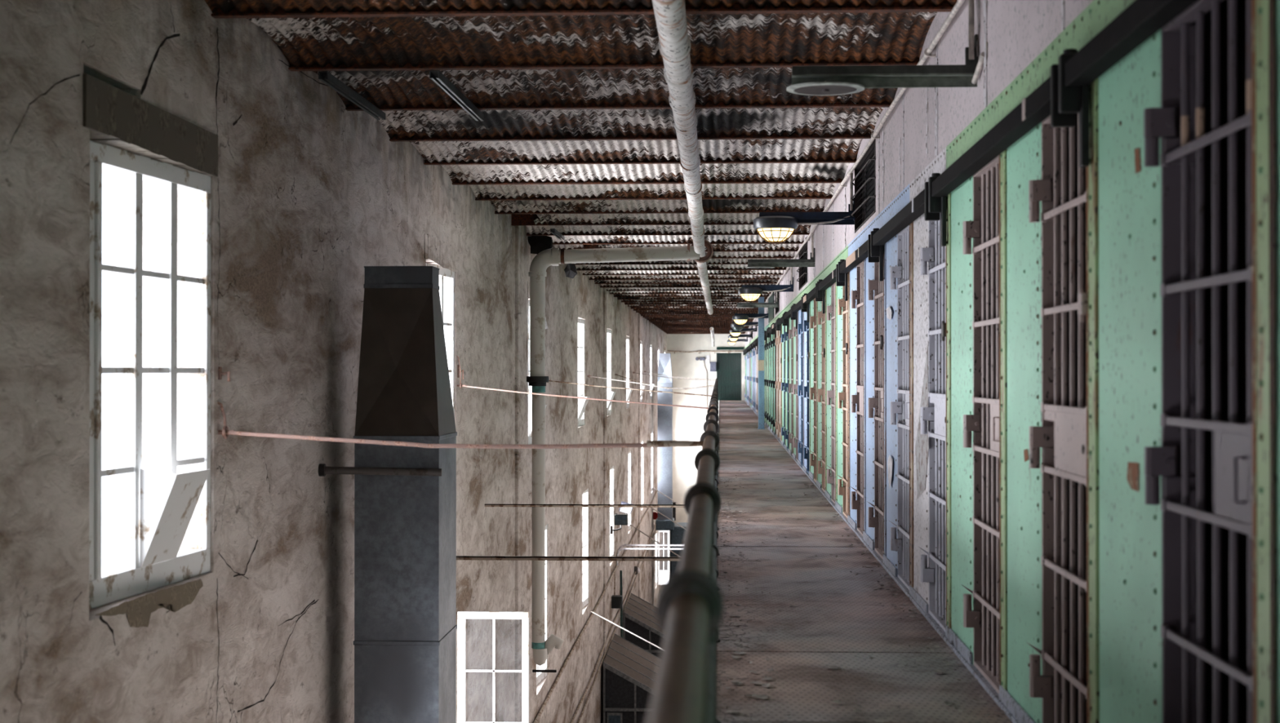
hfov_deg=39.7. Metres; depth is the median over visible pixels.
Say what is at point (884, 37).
ceiling
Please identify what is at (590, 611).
rod
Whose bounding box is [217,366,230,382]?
wall hook
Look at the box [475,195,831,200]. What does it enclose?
ceiling beam
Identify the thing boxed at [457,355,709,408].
rod
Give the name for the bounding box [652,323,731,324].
ceiling beam
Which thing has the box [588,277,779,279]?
ceiling beam
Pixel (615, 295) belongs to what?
ceiling beam
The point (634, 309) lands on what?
ceiling beam
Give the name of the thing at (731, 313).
ceiling beam
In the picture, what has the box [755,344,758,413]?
gate
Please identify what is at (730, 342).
wall lamp
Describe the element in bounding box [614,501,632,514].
floodlight
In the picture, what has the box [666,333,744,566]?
wall
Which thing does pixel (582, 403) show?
window
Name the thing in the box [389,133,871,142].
ceiling beam
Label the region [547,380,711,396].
rod
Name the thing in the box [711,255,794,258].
ceiling beam
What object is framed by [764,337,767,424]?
gate
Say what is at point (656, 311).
ceiling beam
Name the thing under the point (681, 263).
ceiling beam
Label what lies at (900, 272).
gate
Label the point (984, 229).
gate
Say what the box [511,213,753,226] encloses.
ceiling beam
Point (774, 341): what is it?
gate
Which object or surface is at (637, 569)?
lamp
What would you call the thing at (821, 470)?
gate
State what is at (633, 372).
rod
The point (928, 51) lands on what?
conduit
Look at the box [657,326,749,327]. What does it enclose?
ceiling beam
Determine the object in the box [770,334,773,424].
gate
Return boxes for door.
[716,346,743,400]
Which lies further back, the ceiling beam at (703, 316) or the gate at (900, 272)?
the ceiling beam at (703, 316)
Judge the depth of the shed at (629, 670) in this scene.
32.57 m
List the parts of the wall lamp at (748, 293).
lamp shade, globe, arm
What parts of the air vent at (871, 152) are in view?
guard rod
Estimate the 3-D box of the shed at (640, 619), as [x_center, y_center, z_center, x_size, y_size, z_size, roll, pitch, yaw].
[0.407,6.891,40.935,1.400,2.688,3.360,0,0,3]
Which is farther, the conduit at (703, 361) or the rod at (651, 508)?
the conduit at (703, 361)
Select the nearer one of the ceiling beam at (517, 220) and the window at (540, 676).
the ceiling beam at (517, 220)
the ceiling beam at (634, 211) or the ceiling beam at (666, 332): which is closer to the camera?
the ceiling beam at (634, 211)
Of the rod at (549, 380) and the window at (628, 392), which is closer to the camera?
the rod at (549, 380)
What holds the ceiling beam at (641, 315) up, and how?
attached to the ceiling
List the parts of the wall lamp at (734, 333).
lamp shade, globe, arm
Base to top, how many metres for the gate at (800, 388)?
1.947 m
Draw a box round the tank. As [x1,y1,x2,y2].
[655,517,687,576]
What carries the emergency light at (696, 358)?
attached to the wall at (688, 423)
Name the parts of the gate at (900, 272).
frame, lock plate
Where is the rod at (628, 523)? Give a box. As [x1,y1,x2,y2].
[628,523,679,556]
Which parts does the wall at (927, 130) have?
steel panel, steel panel, steel panel, steel panel, steel panel, steel panel, steel panel, steel panel, steel panel, steel panel, steel panel, steel panel, steel panel, steel panel, steel panel, steel panel, steel panel, steel panel, steel panel, steel panel, steel panel, steel panel, steel panel, steel panel, steel panel, steel panel, steel panel, steel panel, steel panel, steel panel, steel panel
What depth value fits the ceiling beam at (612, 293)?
35.17 m
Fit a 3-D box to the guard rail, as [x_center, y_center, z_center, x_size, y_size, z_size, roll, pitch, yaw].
[1.569,0.929,36.554,0.090,0.923,72.415,0,0,3]
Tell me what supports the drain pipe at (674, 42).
hanging from the ceiling
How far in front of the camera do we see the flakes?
7.58 m
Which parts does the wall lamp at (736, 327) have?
lamp shade, globe, arm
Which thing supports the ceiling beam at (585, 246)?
attached to the ceiling
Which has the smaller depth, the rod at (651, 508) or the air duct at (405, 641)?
the air duct at (405, 641)
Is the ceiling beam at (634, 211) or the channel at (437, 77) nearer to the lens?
the channel at (437, 77)
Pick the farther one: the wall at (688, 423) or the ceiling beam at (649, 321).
the wall at (688, 423)
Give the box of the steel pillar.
[757,297,764,429]
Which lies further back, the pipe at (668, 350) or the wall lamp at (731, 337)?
the pipe at (668, 350)
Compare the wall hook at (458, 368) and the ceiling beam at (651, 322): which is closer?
the wall hook at (458, 368)
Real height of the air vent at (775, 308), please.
0.488 m
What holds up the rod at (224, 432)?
attached to the wall at (308, 192)
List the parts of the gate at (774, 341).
frame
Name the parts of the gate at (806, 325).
frame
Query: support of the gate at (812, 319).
attached to the wall at (927, 130)
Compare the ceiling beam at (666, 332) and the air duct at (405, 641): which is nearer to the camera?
the air duct at (405, 641)
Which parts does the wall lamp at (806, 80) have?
arm, wall plate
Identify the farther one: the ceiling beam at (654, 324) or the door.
the door
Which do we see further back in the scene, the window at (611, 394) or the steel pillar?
the steel pillar
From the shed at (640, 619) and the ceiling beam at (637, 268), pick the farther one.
the shed at (640, 619)
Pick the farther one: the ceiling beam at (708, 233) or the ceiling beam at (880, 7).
the ceiling beam at (708, 233)
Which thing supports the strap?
attached to the wall at (308, 192)
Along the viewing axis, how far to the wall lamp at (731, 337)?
56.48 m
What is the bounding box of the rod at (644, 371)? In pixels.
[644,371,715,380]
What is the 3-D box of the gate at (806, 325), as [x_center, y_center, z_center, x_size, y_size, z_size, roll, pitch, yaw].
[1.929,0.304,20.204,0.127,1.947,0.726,0,0,3]
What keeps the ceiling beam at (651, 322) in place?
attached to the ceiling
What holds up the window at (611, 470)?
in the wall at (308, 192)
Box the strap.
[318,463,441,476]
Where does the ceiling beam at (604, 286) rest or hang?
attached to the ceiling
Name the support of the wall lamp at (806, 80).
attached to the wall at (927, 130)
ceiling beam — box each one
[210,2,953,18]
[288,58,919,71]
[345,101,890,111]
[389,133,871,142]
[423,158,856,164]
[452,178,842,185]
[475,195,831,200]
[494,209,823,214]
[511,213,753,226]
[526,231,809,235]
[552,240,804,244]
[571,262,747,265]
[576,267,786,271]
[582,244,798,252]
[582,272,783,275]
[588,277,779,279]
[595,281,777,284]
[600,285,742,288]
[606,288,738,291]
[609,292,771,294]
[613,295,768,297]
[618,297,766,299]
[621,300,765,302]
[624,302,737,304]
[627,305,737,306]
[631,307,758,308]
[633,309,758,311]
[635,311,758,312]
[640,312,757,314]
[640,315,734,315]
[643,315,732,317]
[644,317,754,319]
[646,319,753,319]
[648,320,752,321]
[650,321,733,323]
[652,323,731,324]
[653,324,730,324]
[655,324,749,326]
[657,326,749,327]
[658,327,748,328]
[660,328,731,328]
[661,328,729,329]
[662,329,729,331]
[666,332,745,333]
[666,333,744,333]
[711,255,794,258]
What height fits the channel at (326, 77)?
0.039 m
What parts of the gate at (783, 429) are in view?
frame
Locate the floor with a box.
[715,400,1012,722]
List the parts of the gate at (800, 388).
frame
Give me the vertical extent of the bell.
0.240 m
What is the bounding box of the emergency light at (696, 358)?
[695,357,705,360]
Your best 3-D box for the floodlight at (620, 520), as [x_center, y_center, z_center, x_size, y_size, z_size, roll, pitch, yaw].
[-0.421,3.248,35.452,0.349,0.385,0.150,0,0,3]
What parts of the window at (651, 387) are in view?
frame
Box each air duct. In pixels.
[353,266,457,722]
[657,353,672,519]
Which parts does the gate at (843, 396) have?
frame, lock plate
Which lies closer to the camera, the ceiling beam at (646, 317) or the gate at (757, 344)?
the gate at (757, 344)
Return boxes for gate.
[753,347,755,410]
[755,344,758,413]
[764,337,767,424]
[766,337,768,427]
[768,342,771,428]
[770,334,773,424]
[773,339,775,435]
[775,330,778,437]
[777,336,781,441]
[781,325,785,445]
[784,332,788,449]
[788,320,792,454]
[792,327,797,460]
[796,309,803,466]
[803,311,808,473]
[809,297,816,482]
[817,290,825,491]
[825,283,835,503]
[837,272,848,518]
[850,260,863,536]
[866,262,883,559]
[890,225,909,590]
[920,213,946,631]
[960,155,999,693]
[1026,113,1086,722]
[1143,0,1253,722]
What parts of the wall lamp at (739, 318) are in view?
lamp shade, globe, arm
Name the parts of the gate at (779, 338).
frame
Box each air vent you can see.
[773,282,779,315]
[796,241,807,290]
[850,138,875,233]
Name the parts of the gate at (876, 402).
frame, handle, lock plate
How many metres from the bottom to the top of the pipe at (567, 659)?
0.074 m
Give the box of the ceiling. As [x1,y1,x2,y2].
[204,0,957,333]
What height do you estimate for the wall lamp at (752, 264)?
0.381 m
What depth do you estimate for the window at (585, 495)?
29.70 m
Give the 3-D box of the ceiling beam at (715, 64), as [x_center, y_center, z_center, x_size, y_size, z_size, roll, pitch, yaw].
[-0.203,-1.550,9.005,3.220,0.120,0.060,0,0,3]
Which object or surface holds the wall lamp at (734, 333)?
attached to the wall at (927, 130)
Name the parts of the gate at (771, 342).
frame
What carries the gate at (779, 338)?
attached to the wall at (927, 130)
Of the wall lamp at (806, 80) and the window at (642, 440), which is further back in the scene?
the window at (642, 440)
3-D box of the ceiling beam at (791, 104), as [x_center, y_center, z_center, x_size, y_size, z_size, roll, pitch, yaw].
[-0.140,-1.540,10.382,3.220,0.120,0.060,0,0,3]
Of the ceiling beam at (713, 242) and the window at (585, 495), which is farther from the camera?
the window at (585, 495)
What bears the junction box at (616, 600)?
attached to the wall at (308, 192)
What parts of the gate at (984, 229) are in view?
frame, lock plate, handle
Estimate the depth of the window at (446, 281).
14.73 m
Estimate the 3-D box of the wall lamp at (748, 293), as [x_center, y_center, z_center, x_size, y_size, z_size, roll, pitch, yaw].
[1.725,-1.078,24.303,0.755,0.515,0.330,0,0,3]
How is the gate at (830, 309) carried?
attached to the wall at (927, 130)
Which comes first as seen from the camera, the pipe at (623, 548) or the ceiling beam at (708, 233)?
the ceiling beam at (708, 233)
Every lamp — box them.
[634,566,639,574]
[727,331,747,345]
[728,333,751,341]
[729,318,756,336]
[730,321,758,331]
[732,299,768,324]
[736,292,778,308]
[738,266,793,302]
[746,232,814,268]
[753,173,855,243]
[786,0,984,95]
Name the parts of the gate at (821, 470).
frame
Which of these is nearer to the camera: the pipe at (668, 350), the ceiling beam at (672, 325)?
the ceiling beam at (672, 325)
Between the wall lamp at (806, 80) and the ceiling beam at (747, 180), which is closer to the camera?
the wall lamp at (806, 80)
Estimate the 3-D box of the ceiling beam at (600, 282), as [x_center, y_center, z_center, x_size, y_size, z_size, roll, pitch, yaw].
[0.797,-1.420,31.030,3.220,0.120,0.060,0,0,3]
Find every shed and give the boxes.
[603,633,659,722]
[623,593,663,657]
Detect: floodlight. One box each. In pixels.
[609,514,627,533]
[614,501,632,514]
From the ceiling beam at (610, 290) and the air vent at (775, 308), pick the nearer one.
the air vent at (775, 308)
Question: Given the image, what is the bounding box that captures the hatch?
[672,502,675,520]
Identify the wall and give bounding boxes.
[0,0,666,722]
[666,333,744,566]
[744,0,1279,722]
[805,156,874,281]
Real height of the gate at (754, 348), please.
1.947 m
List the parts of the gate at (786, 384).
frame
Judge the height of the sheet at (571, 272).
0.196 m
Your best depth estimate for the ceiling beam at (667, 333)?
72.33 m
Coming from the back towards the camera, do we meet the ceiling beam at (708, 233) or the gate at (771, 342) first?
the gate at (771, 342)
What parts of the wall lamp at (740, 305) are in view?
arm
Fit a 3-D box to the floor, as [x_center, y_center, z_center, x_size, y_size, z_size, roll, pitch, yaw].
[2.071,1.435,34.934,1.070,0.132,76.000,0,0,3]
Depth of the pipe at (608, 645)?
33.28 m
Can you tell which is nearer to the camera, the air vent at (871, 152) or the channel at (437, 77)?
the channel at (437, 77)
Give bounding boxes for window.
[88,140,211,609]
[426,263,454,416]
[457,611,528,722]
[528,300,546,444]
[536,524,547,685]
[577,319,590,426]
[582,488,588,608]
[607,328,615,415]
[609,466,613,561]
[626,336,632,408]
[628,450,631,529]
[640,342,645,402]
[641,440,643,504]
[650,345,654,399]
[651,431,653,491]
[655,532,657,585]
[657,530,669,585]
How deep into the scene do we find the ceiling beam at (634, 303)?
40.67 m
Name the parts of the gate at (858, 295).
frame, lock plate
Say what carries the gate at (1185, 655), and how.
attached to the wall at (927, 130)
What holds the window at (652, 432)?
in the wall at (308, 192)
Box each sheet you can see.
[528,235,552,254]
[564,263,577,278]
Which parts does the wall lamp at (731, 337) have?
lamp shade, arm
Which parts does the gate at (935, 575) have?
frame, lock plate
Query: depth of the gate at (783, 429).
28.07 m
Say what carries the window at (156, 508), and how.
in the wall at (308, 192)
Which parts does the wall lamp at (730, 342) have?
arm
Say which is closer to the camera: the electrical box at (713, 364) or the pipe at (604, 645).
the pipe at (604, 645)
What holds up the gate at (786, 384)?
attached to the wall at (927, 130)
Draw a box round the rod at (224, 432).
[217,401,703,448]
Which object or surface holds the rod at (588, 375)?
attached to the wall at (308, 192)
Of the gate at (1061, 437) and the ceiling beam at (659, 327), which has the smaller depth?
the gate at (1061, 437)
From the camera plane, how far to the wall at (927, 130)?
5.36 m
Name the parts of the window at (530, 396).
frame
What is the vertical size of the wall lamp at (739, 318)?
0.515 m
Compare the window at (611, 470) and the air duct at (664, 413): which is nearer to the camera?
the window at (611, 470)
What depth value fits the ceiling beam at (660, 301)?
39.30 m
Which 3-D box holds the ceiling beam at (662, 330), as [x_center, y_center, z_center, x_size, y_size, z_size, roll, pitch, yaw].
[2.420,-1.215,66.821,3.220,0.120,0.060,0,0,3]
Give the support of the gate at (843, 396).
attached to the wall at (927, 130)
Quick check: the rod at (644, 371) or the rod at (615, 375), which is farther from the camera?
the rod at (644, 371)
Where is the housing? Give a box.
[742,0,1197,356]
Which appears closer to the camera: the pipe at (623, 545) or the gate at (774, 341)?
the gate at (774, 341)
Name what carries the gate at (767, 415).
attached to the wall at (927, 130)
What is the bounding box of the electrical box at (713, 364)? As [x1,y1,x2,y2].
[710,361,716,371]
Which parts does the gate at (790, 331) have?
frame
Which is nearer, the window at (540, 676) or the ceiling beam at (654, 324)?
the window at (540, 676)
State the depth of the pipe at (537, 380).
19.99 m
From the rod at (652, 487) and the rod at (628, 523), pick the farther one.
the rod at (652, 487)
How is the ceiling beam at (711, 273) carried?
attached to the ceiling
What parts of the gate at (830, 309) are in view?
frame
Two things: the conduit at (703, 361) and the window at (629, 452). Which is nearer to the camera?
the window at (629, 452)
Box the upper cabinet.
[705,355,709,364]
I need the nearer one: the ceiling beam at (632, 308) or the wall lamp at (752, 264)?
the wall lamp at (752, 264)
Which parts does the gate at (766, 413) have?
frame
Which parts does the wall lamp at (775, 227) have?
lamp shade, globe, arm, wall plate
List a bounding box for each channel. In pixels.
[318,71,385,119]
[429,70,484,120]
[550,228,564,239]
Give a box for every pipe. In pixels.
[526,240,713,672]
[533,490,657,722]
[570,524,655,722]
[577,529,656,722]
[616,547,681,565]
[617,544,682,561]
[652,0,713,315]
[667,350,742,353]
[710,327,714,346]
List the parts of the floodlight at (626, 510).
glass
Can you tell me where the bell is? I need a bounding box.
[653,511,657,519]
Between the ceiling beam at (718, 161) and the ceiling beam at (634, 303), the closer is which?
the ceiling beam at (718, 161)
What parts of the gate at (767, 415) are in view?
frame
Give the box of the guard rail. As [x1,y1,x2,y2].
[646,377,723,722]
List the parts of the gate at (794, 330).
frame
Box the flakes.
[718,469,1005,722]
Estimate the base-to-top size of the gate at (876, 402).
1.947 m
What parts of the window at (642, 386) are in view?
frame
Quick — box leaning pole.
[619,570,622,637]
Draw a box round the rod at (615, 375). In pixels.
[614,373,715,389]
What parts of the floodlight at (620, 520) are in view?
glass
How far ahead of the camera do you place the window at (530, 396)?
21.06 m
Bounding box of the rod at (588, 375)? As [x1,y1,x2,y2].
[586,374,714,389]
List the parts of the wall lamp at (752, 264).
arm, wall plate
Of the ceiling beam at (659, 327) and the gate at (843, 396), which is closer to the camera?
the gate at (843, 396)
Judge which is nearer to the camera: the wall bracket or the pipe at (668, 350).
the wall bracket
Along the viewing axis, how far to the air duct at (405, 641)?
9.82 m
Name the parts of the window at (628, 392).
frame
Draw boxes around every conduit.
[702,360,706,414]
[744,0,964,334]
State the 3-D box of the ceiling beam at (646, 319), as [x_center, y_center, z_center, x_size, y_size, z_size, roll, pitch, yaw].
[1.796,-1.296,53.055,3.220,0.120,0.060,0,0,3]
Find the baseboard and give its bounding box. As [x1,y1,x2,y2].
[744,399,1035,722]
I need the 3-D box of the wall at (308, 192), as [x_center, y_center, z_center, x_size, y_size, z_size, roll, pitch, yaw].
[-0.941,3.311,32.357,0.485,9.750,81.600,0,0,3]
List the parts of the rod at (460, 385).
rod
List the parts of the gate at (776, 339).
frame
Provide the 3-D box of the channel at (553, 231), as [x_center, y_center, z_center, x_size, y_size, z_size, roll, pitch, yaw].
[-0.912,-1.407,19.644,0.048,0.039,1.132,0,0,3]
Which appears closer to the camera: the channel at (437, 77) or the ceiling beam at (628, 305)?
the channel at (437, 77)
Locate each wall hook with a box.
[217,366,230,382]
[457,364,463,379]
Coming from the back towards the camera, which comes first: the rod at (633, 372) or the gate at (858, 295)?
the rod at (633, 372)
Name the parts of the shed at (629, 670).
door panel, door pane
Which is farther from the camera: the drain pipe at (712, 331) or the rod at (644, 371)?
the drain pipe at (712, 331)
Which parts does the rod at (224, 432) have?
rod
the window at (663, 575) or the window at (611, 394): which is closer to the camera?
the window at (611, 394)
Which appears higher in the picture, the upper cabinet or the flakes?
the upper cabinet
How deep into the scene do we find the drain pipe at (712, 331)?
64.75 m
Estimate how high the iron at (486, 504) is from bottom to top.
0.026 m
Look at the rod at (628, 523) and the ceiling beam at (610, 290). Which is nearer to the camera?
the ceiling beam at (610, 290)
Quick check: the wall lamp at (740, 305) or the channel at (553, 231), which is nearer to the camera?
the channel at (553, 231)
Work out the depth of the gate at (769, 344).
35.57 m
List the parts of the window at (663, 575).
solid panel, solid panel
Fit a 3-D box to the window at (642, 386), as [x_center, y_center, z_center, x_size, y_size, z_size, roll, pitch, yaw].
[-0.128,0.308,49.287,0.481,1.750,1.634,0,0,7]
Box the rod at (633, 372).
[632,371,715,381]
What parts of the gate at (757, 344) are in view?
frame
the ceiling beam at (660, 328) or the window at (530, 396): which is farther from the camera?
the ceiling beam at (660, 328)
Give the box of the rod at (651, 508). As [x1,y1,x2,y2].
[651,507,685,529]
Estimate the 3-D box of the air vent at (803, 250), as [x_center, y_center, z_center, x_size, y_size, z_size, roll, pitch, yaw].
[1.983,-1.151,21.489,0.086,0.488,2.243,0,0,3]
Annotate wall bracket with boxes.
[318,463,325,476]
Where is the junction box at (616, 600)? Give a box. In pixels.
[611,571,622,608]
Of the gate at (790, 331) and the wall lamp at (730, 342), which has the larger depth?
the wall lamp at (730, 342)
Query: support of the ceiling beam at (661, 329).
attached to the ceiling
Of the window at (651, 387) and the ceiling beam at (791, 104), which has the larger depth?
the window at (651, 387)
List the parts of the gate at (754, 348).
frame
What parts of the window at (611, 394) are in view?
frame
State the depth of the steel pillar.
36.48 m
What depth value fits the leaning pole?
37.67 m
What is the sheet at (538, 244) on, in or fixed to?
hanging from the ceiling
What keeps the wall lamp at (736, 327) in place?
attached to the wall at (927, 130)
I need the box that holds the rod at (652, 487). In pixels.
[652,487,679,504]
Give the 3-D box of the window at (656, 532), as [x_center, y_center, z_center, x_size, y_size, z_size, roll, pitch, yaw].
[0.334,6.840,60.967,0.342,1.880,1.514,0,0,7]
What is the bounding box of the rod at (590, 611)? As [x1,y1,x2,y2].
[590,611,662,649]
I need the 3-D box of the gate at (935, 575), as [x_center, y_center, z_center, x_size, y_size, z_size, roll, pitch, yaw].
[1.396,0.235,8.176,0.152,1.947,0.726,0,0,3]
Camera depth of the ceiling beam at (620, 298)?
37.90 m
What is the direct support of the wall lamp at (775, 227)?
attached to the wall at (927, 130)
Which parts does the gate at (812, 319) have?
frame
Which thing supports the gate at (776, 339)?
attached to the wall at (927, 130)
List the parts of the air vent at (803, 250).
guard rod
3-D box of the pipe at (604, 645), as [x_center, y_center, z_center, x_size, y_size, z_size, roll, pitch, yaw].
[-0.495,5.342,36.931,0.032,0.092,49.800,0,0,3]
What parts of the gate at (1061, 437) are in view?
frame, lock plate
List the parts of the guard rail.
post, rail, post, post, rail, post, post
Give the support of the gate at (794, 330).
attached to the wall at (927, 130)
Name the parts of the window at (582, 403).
frame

